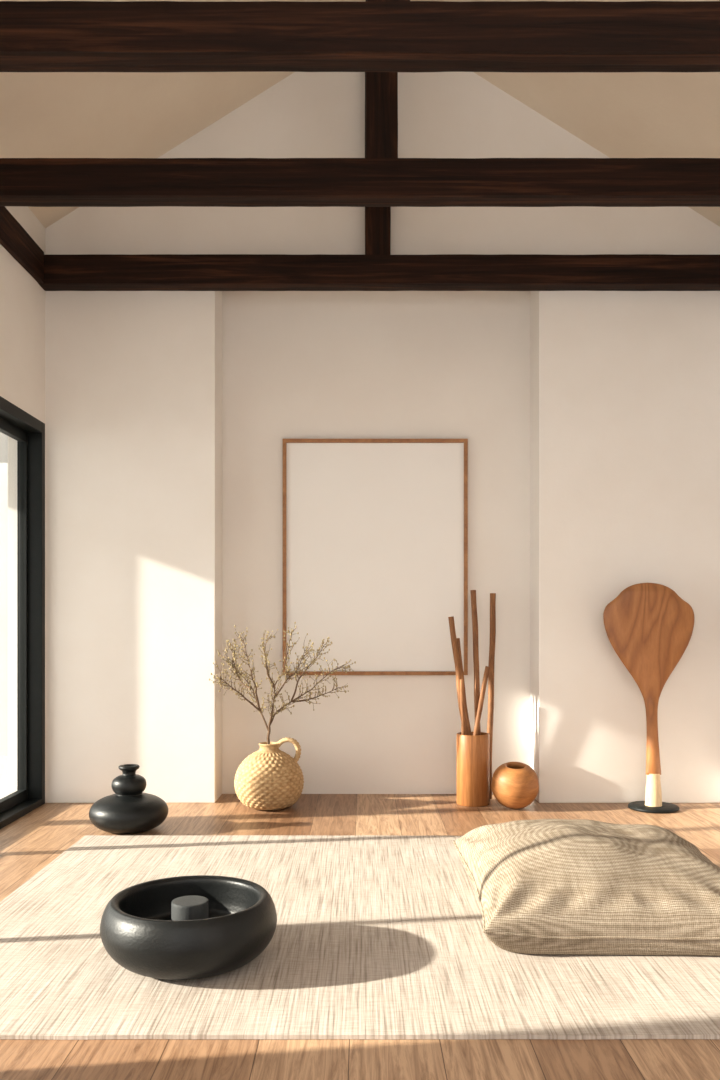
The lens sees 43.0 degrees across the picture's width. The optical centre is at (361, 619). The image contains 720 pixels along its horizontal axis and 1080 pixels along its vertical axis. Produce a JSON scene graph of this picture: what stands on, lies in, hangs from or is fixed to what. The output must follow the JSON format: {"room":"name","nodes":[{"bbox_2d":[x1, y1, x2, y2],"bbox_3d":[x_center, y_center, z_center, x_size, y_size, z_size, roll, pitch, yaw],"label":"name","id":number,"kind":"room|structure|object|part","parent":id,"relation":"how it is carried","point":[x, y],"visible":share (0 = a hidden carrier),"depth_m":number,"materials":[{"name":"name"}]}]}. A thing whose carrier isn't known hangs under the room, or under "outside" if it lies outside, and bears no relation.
{"room":"meditation room","nodes":[
{"label":"meditation room","id":0,"kind":"room"},
{"bbox_2d":[0,206,44,794],"bbox_3d":[-1.830,-0.570,2.000,0.200,3.140,6.000,0,0,0],"label":"wall","id":1,"kind":"structure","parent":0,"point":[22,299],"depth_m":4.83,"materials":[{"name":"paint"}]},
{"bbox_2d":[0,206,43,282],"bbox_3d":[-1.712,-1.880,1.940,0.035,0.170,5.880,0,0,0],"label":"plate","id":2,"kind":"object","parent":1,"relation":"attached to","point":[14,238],"visible":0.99,"depth_m":4.55,"materials":[{"name":"brown wood"}]},
{"bbox_2d":[0,396,44,828],"bbox_3d":[-1.793,-0.035,3.393,0.134,2.070,3.185,0,0,0],"label":"window","id":3,"kind":"structure","parent":1,"relation":"in","point":[35,429],"depth_m":4.94,"materials":[{"name":"black metal"}]},
{"bbox_3d":[-1.820,-0.022,4.402,0.040,1.975,1.065,0,0,0],"label":"sash","id":4,"kind":"part","parent":3,"relation":"part of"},
{"bbox_2d":[0,1,719,72],"bbox_3d":[0.125,-1.893,2.973,3.710,0.165,0.115,0,0,0],"label":"tie beam","id":5,"kind":"structure","parent":1,"relation":"attached to","point":[36,36],"depth_m":2.92,"materials":[{"name":"brown wood"}]},
{"bbox_2d":[367,0,409,1],"bbox_3d":[0.085,-2.611,2.975,0.140,1.279,0.100,0,0,0],"label":"post","id":6,"kind":"object","parent":5,"relation":"on","point":[367,0],"visible":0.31,"depth_m":2.93,"materials":[{"name":"brown wood"}]},
{"bbox_2d":[0,158,719,206],"bbox_3d":[0.125,-1.893,3.960,3.710,0.165,0.110,0,0,0],"label":"tie beam","id":7,"kind":"structure","parent":1,"relation":"attached to","point":[29,182],"depth_m":3.91,"materials":[{"name":"brown wood"}]},
{"bbox_2d":[365,0,397,157],"bbox_3d":[0.085,-2.611,3.962,0.140,1.279,0.095,0,0,0],"label":"post","id":8,"kind":"object","parent":7,"relation":"on","point":[381,131],"visible":0.52,"depth_m":3.92,"materials":[{"name":"brown wood"}]},
{"bbox_2d":[45,291,221,802],"bbox_3d":[-1.367,-0.465,5.230,1.127,2.930,0.460,0,0,0],"label":"wall","id":9,"kind":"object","parent":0,"point":[133,379],"depth_m":5.00,"materials":[{"name":"white paint"}]},
{"bbox_2d":[0,794,719,1079],"bbox_3d":[0.125,1.060,2.230,4.210,0.120,6.460,0,0,0],"label":"floor","id":10,"kind":"structure","parent":0,"point":[28,844],"depth_m":2.15,"materials":[{"name":"brown wood"}]},
{"bbox_2d":[89,764,167,833],"bbox_3d":[-1.110,0.846,4.360,0.368,0.308,0.368,0,0,0],"label":"vase","id":11,"kind":"object","parent":10,"relation":"on","point":[130,810],"visible":1,"depth_m":4.25,"materials":[{"name":"ceramic"}]},
{"bbox_2d":[209,622,355,809],"bbox_3d":[-0.431,0.502,4.867,0.752,0.988,0.371,0,0,12],"label":"woven vase","id":12,"kind":"object","parent":10,"relation":"on","point":[269,778],"visible":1,"depth_m":4.82,"materials":[{"name":"ceramic"}]},
{"bbox_3d":[-0.396,0.695,4.880,0.144,0.138,0.031,0,0,0],"label":"handle","id":13,"kind":"part","parent":12,"relation":"part of","materials":[{"name":"ceramic"}]},
{"bbox_2d":[0,835,719,1039],"bbox_3d":[0.015,0.993,3.190,2.575,0.011,2.024,0,0,0],"label":"area rug","id":14,"kind":"object","parent":10,"relation":"on","point":[375,936],"visible":0.63,"depth_m":2.62,"materials":[{"name":"beige fabric"}]},
{"bbox_2d":[100,875,276,979],"bbox_3d":[-0.500,0.895,2.660,0.504,0.184,0.504,0,0,-7],"label":"stone bowl","id":15,"kind":"object","parent":14,"relation":"on","point":[194,926],"visible":1,"depth_m":2.50,"materials":[{"name":"black stone"}]},
{"bbox_3d":[-0.500,0.872,2.660,0.106,0.112,0.106,0,0,0],"label":"knob","id":16,"kind":"part","parent":15,"relation":"part of","materials":[{"name":"grey stone"}]},
{"bbox_2d":[453,819,719,955],"bbox_3d":[0.814,0.857,3.184,0.908,0.258,1.088,0,0,1],"label":"floor cushion","id":17,"kind":"object","parent":14,"relation":"on","point":[542,886],"visible":1,"depth_m":2.77,"materials":[{"name":"fabric"}]},
{"bbox_2d":[448,590,495,806],"bbox_3d":[0.657,0.416,5.010,0.330,1.165,0.199,0,0,-32],"label":"vase","id":18,"kind":"object","parent":10,"relation":"on","point":[474,749],"visible":1,"depth_m":4.93,"materials":[{"name":"brown wood"}]},
{"bbox_2d":[491,762,538,808],"bbox_3d":[0.812,0.878,4.857,0.250,0.242,0.251,0,0,0],"label":"wooden vase","id":19,"kind":"object","parent":10,"relation":"on","point":[515,785],"visible":1,"depth_m":4.77,"materials":[{"name":"brown wood"}]},
{"bbox_2d":[603,583,693,813],"bbox_3d":[1.526,0.401,4.860,0.426,1.197,0.260,0,0,28],"label":"sculpture","id":20,"kind":"object","parent":10,"relation":"on","point":[649,627],"visible":1,"depth_m":4.83,"materials":[{"name":"brown wood"}]},
{"bbox_2d":[0,0,719,227],"bbox_3d":[0.125,-2.734,2.230,4.110,1.452,6.460,0,0,0],"label":"ceiling","id":21,"kind":"structure","parent":0,"point":[43,114],"depth_m":4.51,"materials":[{"name":"paint"}]},
{"bbox_2d":[222,291,529,793],"bbox_3d":[0.082,-0.465,5.360,1.770,2.930,0.200,0,0,0],"label":"niche","id":22,"kind":"object","parent":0,"point":[296,364],"depth_m":5.26,"materials":[{"name":"white paint"}]},
{"bbox_2d":[283,439,467,674],"bbox_3d":[0.075,-0.360,5.239,1.057,1.350,0.039,0,0,0],"label":"picture frame","id":23,"kind":"object","parent":22,"relation":"attached to","point":[375,531],"visible":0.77,"depth_m":5.24,"materials":[{"name":"white paper"}]},
{"bbox_2d":[45,72,719,254],"bbox_3d":[0.125,-2.615,5.230,4.110,1.370,0.460,0,0,0],"label":"wall","id":24,"kind":"structure","parent":0,"point":[304,114],"depth_m":5.00,"materials":[{"name":"white paint"}]},
{"bbox_2d":[38,254,719,290],"bbox_3d":[0.125,-1.875,4.942,3.710,0.160,0.115,0,0,0],"label":"tie beam","id":25,"kind":"structure","parent":24,"relation":"attached to","point":[81,272],"depth_m":4.89,"materials":[{"name":"brown wood"}]},
{"bbox_2d":[365,72,390,254],"bbox_3d":[0.085,-2.600,4.945,0.140,1.299,0.100,0,0,0],"label":"post","id":26,"kind":"object","parent":25,"relation":"on","point":[377,219],"visible":0.28,"depth_m":4.90,"materials":[{"name":"brown wood"}]},
{"bbox_2d":[530,291,719,802],"bbox_3d":[1.573,-0.465,5.230,1.213,2.930,0.460,0,0,0],"label":"wall","id":27,"kind":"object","parent":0,"point":[625,385],"depth_m":5.00,"materials":[{"name":"white paint"}]},
{"label":"outside","id":28,"kind":"structure","parent":0,"visible":0},
{"bbox_2d":[0,756,7,798],"bbox_3d":[-5.490,1.120,2.500,7.020,0.160,13.000,0,0,0],"label":"ground","id":29,"kind":"structure","parent":28,"point":[3,759],"depth_m":6.08,"materials":[{"name":"white"}]},
{"bbox_2d":[0,463,7,755],"bbox_3d":[-4.015,-0.580,7.100,3.970,3.240,0.200,0,0,0],"label":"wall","id":30,"kind":"structure","parent":29,"relation":"on","point":[3,466],"depth_m":7.00,"materials":[{"name":"white"}]},
{"bbox_2d":[0,432,7,462],"bbox_3d":[-2.450,-0.110,2.700,1.040,2.300,7.400,0,0,0],"label":"eave","id":31,"kind":"object","parent":29,"relation":"on","point":[3,438],"visible":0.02,"depth_m":5.87}
]}

